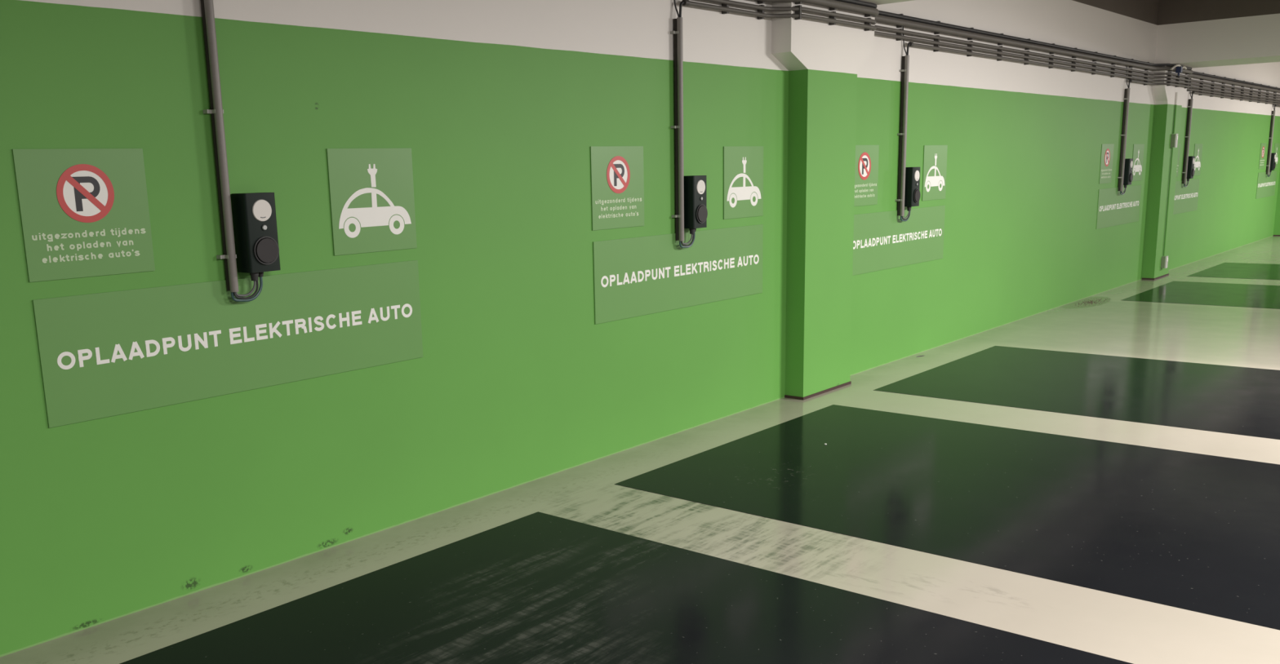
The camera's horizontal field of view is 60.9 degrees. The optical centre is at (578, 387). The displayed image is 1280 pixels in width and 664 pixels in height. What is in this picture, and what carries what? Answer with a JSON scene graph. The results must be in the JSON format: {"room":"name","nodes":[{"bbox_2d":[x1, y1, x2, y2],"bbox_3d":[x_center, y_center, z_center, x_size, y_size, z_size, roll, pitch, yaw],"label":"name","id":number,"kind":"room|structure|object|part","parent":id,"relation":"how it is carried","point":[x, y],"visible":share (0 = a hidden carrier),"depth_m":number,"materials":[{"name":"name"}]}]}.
{"room":"indoor parking garage","nodes":[
{"label":"indoor parking garage","id":0,"kind":"room"},
{"bbox_2d":[0,0,1279,657],"bbox_3d":[8.897,-3.820,15.686,0.250,4.000,44.000,8,15,41],"label":"wall","id":1,"kind":"structure","parent":0,"point":[500,107],"depth_m":5.22,"materials":[{"name":"green paint"}]},
{"bbox_2d":[12,148,155,282],"bbox_3d":[-1.716,-0.610,3.794,0.008,0.440,0.449,8,15,41],"label":"no parking sign","id":2,"kind":"object","parent":1,"relation":"attached to","point":[85,212],"visible":1,"depth_m":3.78,"materials":[{"name":"green plastic"}]},
{"bbox_2d":[32,260,422,428],"bbox_3d":[-1.288,-0.220,4.356,0.007,0.447,1.699,8,15,41],"label":"sign","id":3,"kind":"object","parent":1,"relation":"attached to","point":[106,354],"visible":1,"depth_m":4.21,"materials":[{"name":"green plastic"}]},
{"bbox_2d":[231,192,280,302],"bbox_3d":[-1.273,-0.546,4.235,0.113,0.418,0.193,8,15,41],"label":"station","id":4,"kind":"object","parent":1,"relation":"attached to","point":[255,220],"visible":1,"depth_m":4.21,"materials":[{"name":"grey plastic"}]},
{"bbox_2d":[255,238,278,262],"bbox_3d":[-1.214,-0.534,4.227,0.011,0.096,0.096,8,15,41],"label":"socket","id":5,"kind":"object","parent":4,"relation":"attached to","point":[266,249],"depth_m":4.22,"materials":[{"name":"black plastic"}]},
{"bbox_2d":[326,148,417,255],"bbox_3d":[-0.890,-0.812,4.713,0.007,0.442,0.452,8,15,41],"label":"sign","id":6,"kind":"object","parent":1,"relation":"attached to","point":[371,190],"visible":1,"depth_m":4.70,"materials":[{"name":"green plastic"}]},
{"bbox_2d":[343,217,360,238],"bbox_3d":[-0.968,-0.683,4.641,0.001,0.086,0.086,8,15,41],"label":"print","id":7,"kind":"object","parent":6,"relation":"attached to","point":[352,226],"depth_m":4.64},
{"bbox_2d":[367,164,377,186],"bbox_3d":[-0.890,-0.916,4.691,0.001,0.099,0.054,8,15,41],"label":"print","id":8,"kind":"object","parent":6,"relation":"attached to","point":[373,171],"depth_m":4.69},
{"bbox_2d":[338,187,411,229],"bbox_3d":[-0.885,-0.785,4.718,0.001,0.166,0.396,8,15,41],"label":"print","id":9,"kind":"object","parent":6,"relation":"attached to","point":[372,216],"depth_m":4.71},
{"bbox_2d":[389,214,404,234],"bbox_3d":[-0.808,-0.723,4.819,0.001,0.086,0.086,8,15,41],"label":"print","id":10,"kind":"object","parent":6,"relation":"attached to","point":[396,221],"depth_m":4.82},
{"bbox_2d":[590,146,644,230],"bbox_3d":[0.216,-1.095,5.939,0.008,0.440,0.449,8,15,41],"label":"no parking sign","id":11,"kind":"object","parent":1,"relation":"attached to","point":[617,173],"visible":1,"depth_m":5.93,"materials":[{"name":"green plastic"}]},
{"bbox_2d":[592,224,763,324],"bbox_3d":[0.644,-0.705,6.500,0.007,0.447,1.699,8,15,41],"label":"sign","id":12,"kind":"object","parent":1,"relation":"attached to","point":[641,276],"visible":1,"depth_m":6.40,"materials":[{"name":"green plastic"}]},
{"bbox_2d":[679,175,707,248],"bbox_3d":[0.665,-1.033,6.387,0.113,0.418,0.193,8,15,41],"label":"station","id":13,"kind":"object","parent":1,"relation":"attached to","point":[695,212],"visible":0.99,"depth_m":6.35,"materials":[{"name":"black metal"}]},
{"bbox_2d":[697,205,707,222],"bbox_3d":[0.724,-1.021,6.379,0.011,0.096,0.096,8,15,41],"label":"socket","id":14,"kind":"object","parent":13,"relation":"attached to","point":[702,212],"depth_m":6.37,"materials":[{"name":"black plastic"}]},
{"bbox_2d":[200,0,1279,292],"bbox_3d":[9.143,-3.704,15.648,0.195,1.446,31.770,8,15,41],"label":"conduit","id":15,"kind":"object","parent":1,"relation":"attached to","point":[216,111],"visible":0.88,"depth_m":4.16,"materials":[{"name":"grey plastic"}]},
{"bbox_2d":[723,146,763,219],"bbox_3d":[1.041,-1.298,6.858,0.007,0.442,0.452,8,15,41],"label":"sign","id":16,"kind":"object","parent":1,"relation":"attached to","point":[743,166],"visible":1,"depth_m":6.84,"materials":[{"name":"green plastic"}]},
{"bbox_2d":[728,193,737,207],"bbox_3d":[0.964,-1.169,6.786,0.001,0.086,0.086,8,15,41],"label":"print","id":17,"kind":"object","parent":16,"relation":"attached to","point":[732,197],"depth_m":6.79},
{"bbox_2d":[726,173,760,201],"bbox_3d":[1.046,-1.271,6.863,0.001,0.166,0.396,8,15,41],"label":"print","id":18,"kind":"object","parent":16,"relation":"attached to","point":[744,193],"depth_m":6.86},
{"bbox_2d":[742,156,746,173],"bbox_3d":[1.042,-1.401,6.835,0.001,0.099,0.054,8,15,41],"label":"print","id":19,"kind":"object","parent":16,"relation":"attached to","point":[744,162],"depth_m":6.84},
{"bbox_2d":[750,192,757,205],"bbox_3d":[1.124,-1.209,6.963,0.001,0.086,0.086,8,15,41],"label":"print","id":20,"kind":"object","parent":16,"relation":"attached to","point":[753,196],"depth_m":6.96},
{"bbox_2d":[853,145,879,206],"bbox_3d":[2.112,-1.572,8.045,0.008,0.440,0.449,8,15,41],"label":"no parking sign","id":21,"kind":"object","parent":1,"relation":"attached to","point":[866,168],"visible":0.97,"depth_m":8.07,"materials":[{"name":"green plastic"}]},
{"bbox_2d":[852,205,945,275],"bbox_3d":[2.540,-1.182,8.607,0.007,0.447,1.699,8,15,41],"label":"sign","id":22,"kind":"object","parent":1,"relation":"attached to","point":[882,241],"visible":0.96,"depth_m":8.56,"materials":[{"name":"green plastic"}]},
{"bbox_2d":[900,167,920,221],"bbox_3d":[2.595,-1.519,8.531,0.113,0.418,0.193,8,15,41],"label":"station","id":23,"kind":"object","parent":1,"relation":"attached to","point":[912,195],"visible":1,"depth_m":8.49,"materials":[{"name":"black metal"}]},
{"bbox_2d":[914,189,920,201],"bbox_3d":[2.655,-1.507,8.523,0.011,0.096,0.096,8,15,41],"label":"socket","id":24,"kind":"object","parent":23,"relation":"attached to","point":[917,193],"depth_m":8.51,"materials":[{"name":"black plastic"}]},
{"bbox_2d":[921,145,947,200],"bbox_3d":[2.938,-1.775,8.964,0.007,0.442,0.452,8,15,41],"label":"sign","id":25,"kind":"object","parent":1,"relation":"attached to","point":[935,157],"visible":1,"depth_m":8.95,"materials":[{"name":"green plastic"}]},
{"bbox_2d":[925,181,930,191],"bbox_3d":[2.860,-1.646,8.892,0.001,0.086,0.086,8,15,41],"label":"print","id":26,"kind":"object","parent":25,"relation":"attached to","point":[927,183],"depth_m":8.89},
{"bbox_2d":[924,165,944,186],"bbox_3d":[2.943,-1.748,8.970,0.001,0.166,0.396,8,15,41],"label":"print","id":27,"kind":"object","parent":25,"relation":"attached to","point":[934,180],"depth_m":8.96},
{"bbox_2d":[938,180,942,191],"bbox_3d":[3.020,-1.686,9.070,0.001,0.086,0.086,8,15,41],"label":"print","id":28,"kind":"object","parent":25,"relation":"attached to","point":[940,182],"depth_m":9.07},
{"bbox_2d":[670,0,1279,241],"bbox_3d":[10.113,-3.947,16.724,0.195,1.446,28.833,8,15,41],"label":"conduit","id":29,"kind":"object","parent":1,"relation":"attached to","point":[677,23],"visible":0.92,"depth_m":6.34,"materials":[{"name":"grey plastic"}]},
{"bbox_2d":[756,0,1279,93],"bbox_3d":[7.735,-4.056,13.950,0.211,0.066,36.000,8,15,41],"label":"pipe","id":30,"kind":"object","parent":1,"relation":"attached to","point":[868,11],"visible":0.91,"depth_m":9.16,"materials":[{"name":"grey plastic"}]},
{"bbox_2d":[1170,64,1186,70],"bbox_3d":[7.432,-3.951,13.423,0.060,0.073,0.610,9,16,43],"label":"cable loop","id":31,"kind":"object","parent":30,"relation":"hanging from","point":[1175,65],"visible":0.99,"depth_m":13.26,"materials":[{"name":"white plastic"}]},
{"bbox_2d":[1175,66,1182,75],"bbox_3d":[7.394,-3.901,13.385,0.060,0.110,0.070,8,15,41],"label":"connector","id":32,"kind":"object","parent":30,"relation":"attached to","point":[1179,69],"visible":1,"depth_m":13.36,"materials":[{"name":"blue plastic"}]},
{"bbox_2d":[836,0,1279,89],"bbox_3d":[7.728,-4.098,13.947,0.197,0.046,36.000,8,15,41],"label":"pipe","id":33,"kind":"object","parent":1,"relation":"attached to","point":[854,2],"visible":0.71,"depth_m":9.82,"materials":[{"name":"grey plastic"}]},
{"bbox_2d":[895,26,1279,216],"bbox_3d":[11.078,-4.190,17.796,0.195,1.445,25.907,8,15,41],"label":"conduit","id":34,"kind":"object","parent":1,"relation":"attached to","point":[905,60],"visible":0.92,"depth_m":8.48,"materials":[{"name":"grey plastic"}]},
{"bbox_2d":[1098,143,1114,183],"bbox_3d":[6.016,-2.554,12.380,0.008,0.440,0.449,8,15,41],"label":"no parking sign","id":35,"kind":"object","parent":1,"relation":"attached to","point":[1107,149],"visible":1,"depth_m":12.37,"materials":[{"name":"green plastic"}]},
{"bbox_2d":[1096,185,1141,229],"bbox_3d":[6.444,-2.164,12.941,0.007,0.447,1.699,8,15,41],"label":"sign","id":36,"kind":"object","parent":1,"relation":"attached to","point":[1113,209],"visible":1,"depth_m":12.88,"materials":[{"name":"green plastic"}]},
{"bbox_2d":[1120,158,1133,195],"bbox_3d":[6.454,-2.489,12.816,0.113,0.418,0.193,8,15,41],"label":"station","id":37,"kind":"object","parent":1,"relation":"attached to","point":[1128,176],"visible":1,"depth_m":12.77,"materials":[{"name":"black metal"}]},
{"bbox_2d":[1129,173,1133,182],"bbox_3d":[6.513,-2.477,12.808,0.011,0.096,0.096,8,15,41],"label":"socket","id":38,"kind":"object","parent":37,"relation":"attached to","point":[1131,175],"depth_m":12.79,"materials":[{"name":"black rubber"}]},
{"bbox_2d":[1132,144,1144,181],"bbox_3d":[6.841,-2.757,13.299,0.007,0.442,0.452,8,15,41],"label":"sign","id":39,"kind":"object","parent":1,"relation":"attached to","point":[1138,149],"visible":1,"depth_m":13.30,"materials":[{"name":"green plastic"}]},
{"bbox_2d":[1133,158,1142,172],"bbox_3d":[6.846,-2.729,13.304,0.001,0.166,0.396,8,15,41],"label":"print","id":40,"kind":"object","parent":39,"relation":"attached to","point":[1137,166],"depth_m":13.30},
{"bbox_2d":[1176,143,1180,177],"bbox_3d":[8.008,-3.055,14.593,0.008,0.440,0.449,8,15,41],"label":"no parking sign","id":41,"kind":"object","parent":1,"relation":"attached to","point":[1179,149],"visible":0.13,"depth_m":14.72,"materials":[{"name":"green plastic"}]},
{"bbox_2d":[1173,178,1199,214],"bbox_3d":[8.436,-2.665,15.154,0.007,0.447,1.699,8,15,41],"label":"sign","id":42,"kind":"object","parent":1,"relation":"attached to","point":[1186,198],"visible":0.8,"depth_m":15.27,"materials":[{"name":"green plastic"}]},
{"bbox_2d":[1183,155,1195,186],"bbox_3d":[8.420,-2.984,15.000,0.113,0.418,0.193,8,15,41],"label":"station","id":43,"kind":"object","parent":1,"relation":"attached to","point":[1190,171],"visible":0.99,"depth_m":14.96,"materials":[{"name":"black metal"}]},
{"bbox_2d":[1193,143,1202,175],"bbox_3d":[8.834,-3.258,15.511,0.007,0.442,0.452,8,15,41],"label":"sign","id":44,"kind":"object","parent":1,"relation":"attached to","point":[1197,147],"visible":0.96,"depth_m":15.52,"materials":[{"name":"green plastic"}]},
{"bbox_2d":[1194,155,1200,167],"bbox_3d":[8.839,-3.231,15.517,0.001,0.166,0.396,8,15,41],"label":"print","id":45,"kind":"object","parent":44,"relation":"attached to","point":[1197,163],"depth_m":15.51},
{"bbox_2d":[1117,66,1279,191],"bbox_3d":[13.007,-4.675,19.938,0.195,1.445,20.060,8,15,41],"label":"conduit","id":46,"kind":"object","parent":1,"relation":"attached to","point":[1126,96],"visible":0.94,"depth_m":12.73,"materials":[{"name":"grey plastic"}]},
{"bbox_2d":[1182,90,1279,184],"bbox_3d":[13.990,-4.923,21.030,0.195,1.445,17.080,8,15,41],"label":"conduit","id":47,"kind":"object","parent":1,"relation":"attached to","point":[1189,106],"visible":0.98,"depth_m":14.91,"materials":[{"name":"grey plastic"}]},
{"bbox_2d":[1258,142,1266,168],"bbox_3d":[11.915,-4.038,18.932,0.008,0.440,0.449,8,15,41],"label":"no parking sign","id":48,"kind":"object","parent":1,"relation":"attached to","point":[1263,146],"visible":1,"depth_m":18.91,"materials":[{"name":"green plastic"}]},
{"bbox_2d":[1255,170,1276,199],"bbox_3d":[12.344,-3.648,19.493,0.007,0.447,1.699,8,15,41],"label":"sign","id":49,"kind":"object","parent":1,"relation":"attached to","point":[1266,185],"visible":1,"depth_m":19.44,"materials":[{"name":"green plastic"}]},
{"bbox_2d":[1267,152,1275,177],"bbox_3d":[12.314,-3.963,19.323,0.113,0.418,0.193,8,15,41],"label":"station","id":50,"kind":"object","parent":1,"relation":"attached to","point":[1273,164],"visible":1,"depth_m":19.28,"materials":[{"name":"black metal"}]},
{"bbox_2d":[1266,91,1279,174],"bbox_3d":[15.937,-5.412,23.192,0.195,1.445,11.180,8,15,41],"label":"conduit","id":51,"kind":"object","parent":1,"relation":"attached to","point":[1273,115],"visible":0.98,"depth_m":19.18,"materials":[{"name":"grey plastic"}]},
{"bbox_2d":[1273,143,1279,168],"bbox_3d":[12.741,-4.241,19.851,0.007,0.442,0.452,8,15,41],"label":"sign","id":52,"kind":"object","parent":1,"relation":"attached to","point":[1276,145],"visible":0.61,"depth_m":19.89,"materials":[{"name":"green plastic"}]},
{"bbox_2d":[0,235,1279,663],"bbox_3d":[13.834,-1.039,11.870,13.250,0.202,44.000,8,15,41],"label":"floor","id":53,"kind":"structure","parent":0,"point":[1071,483],"depth_m":4.71,"materials":[{"name":"grey paint"}]},
{"bbox_2d":[771,2,875,399],"bbox_3d":[1.684,-1.285,7.493,0.148,2.660,1.130,8,15,41],"label":"pillar","id":54,"kind":"structure","parent":53,"relation":"on","point":[821,60],"depth_m":7.37,"materials":[{"name":"green paint"}]},
{"bbox_2d":[1075,297,1110,306],"bbox_3d":[5.644,-0.944,11.973,0.299,0.009,0.916,8,15,41],"label":"grit","id":55,"kind":"object","parent":53,"relation":"on","point":[1091,302],"visible":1,"depth_m":11.97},
{"bbox_2d":[1142,70,1188,279],"bbox_3d":[7.525,-2.754,13.979,0.148,2.660,1.140,8,15,41],"label":"pillar","id":56,"kind":"structure","parent":53,"relation":"on","point":[1164,95],"depth_m":13.82,"materials":[{"name":"green paint"}]},
{"bbox_2d":[1160,256,1168,268],"bbox_3d":[7.625,-1.635,14.134,0.062,0.154,0.096,8,15,41],"label":"junction box","id":57,"kind":"object","parent":56,"relation":"attached to","point":[1164,264],"visible":1,"depth_m":14.10,"materials":[{"name":"grey plastic"}]},
{"bbox_3d":[7.638,-1.633,14.122,0.014,0.154,0.096,8,15,41],"label":"box lid","id":58,"kind":"part","parent":57,"relation":"part of","materials":[{"name":"grey plastic"}]},
{"bbox_2d":[1163,92,1177,256],"bbox_3d":[7.583,-2.724,13.925,0.021,2.060,0.022,8,15,41],"label":"conduit","id":59,"kind":"object","parent":56,"relation":"attached to","point":[1176,94],"visible":1,"depth_m":13.92,"materials":[{"name":"metal"}]},
{"bbox_2d":[1170,133,1177,147],"bbox_3d":[7.584,-3.146,13.828,0.062,0.171,0.096,8,15,41],"label":"junction box","id":60,"kind":"object","parent":56,"relation":"attached to","point":[1174,141],"visible":1,"depth_m":13.80,"materials":[{"name":"grey plastic"}]},
{"bbox_3d":[7.597,-3.144,13.816,0.014,0.171,0.096,8,15,41],"label":"box lid","id":61,"kind":"part","parent":60,"relation":"part of","materials":[{"name":"white plastic"}]},
{"bbox_2d":[1273,170,1279,235],"bbox_3d":[13.367,-4.223,20.467,0.148,2.660,1.140,8,15,41],"label":"pillar","id":62,"kind":"structure","parent":53,"relation":"on","point":[1277,221],"depth_m":20.42,"materials":[{"name":"green paint"}]},
{"bbox_3d":[13.723,-5.154,11.039,13.250,0.200,44.000,8,15,41],"label":"ceiling","id":63,"kind":"structure","parent":0,"visible":0},
{"bbox_2d":[859,0,912,4],"bbox_3d":[6.394,-2.543,2.993,12.800,1.340,1.050,8,15,41],"label":"ceiling beam","id":64,"kind":"structure","parent":63,"relation":"attached to","point":[876,2],"depth_m":7.41,"materials":[{"name":"white paint"}]},
{"bbox_2d":[1155,0,1279,67],"bbox_3d":[12.236,-4.012,9.480,12.800,1.340,1.060,8,15,41],"label":"ceiling beam","id":65,"kind":"structure","parent":63,"relation":"attached to","point":[1192,33],"depth_m":12.92,"materials":[{"name":"white paint"}]}
]}

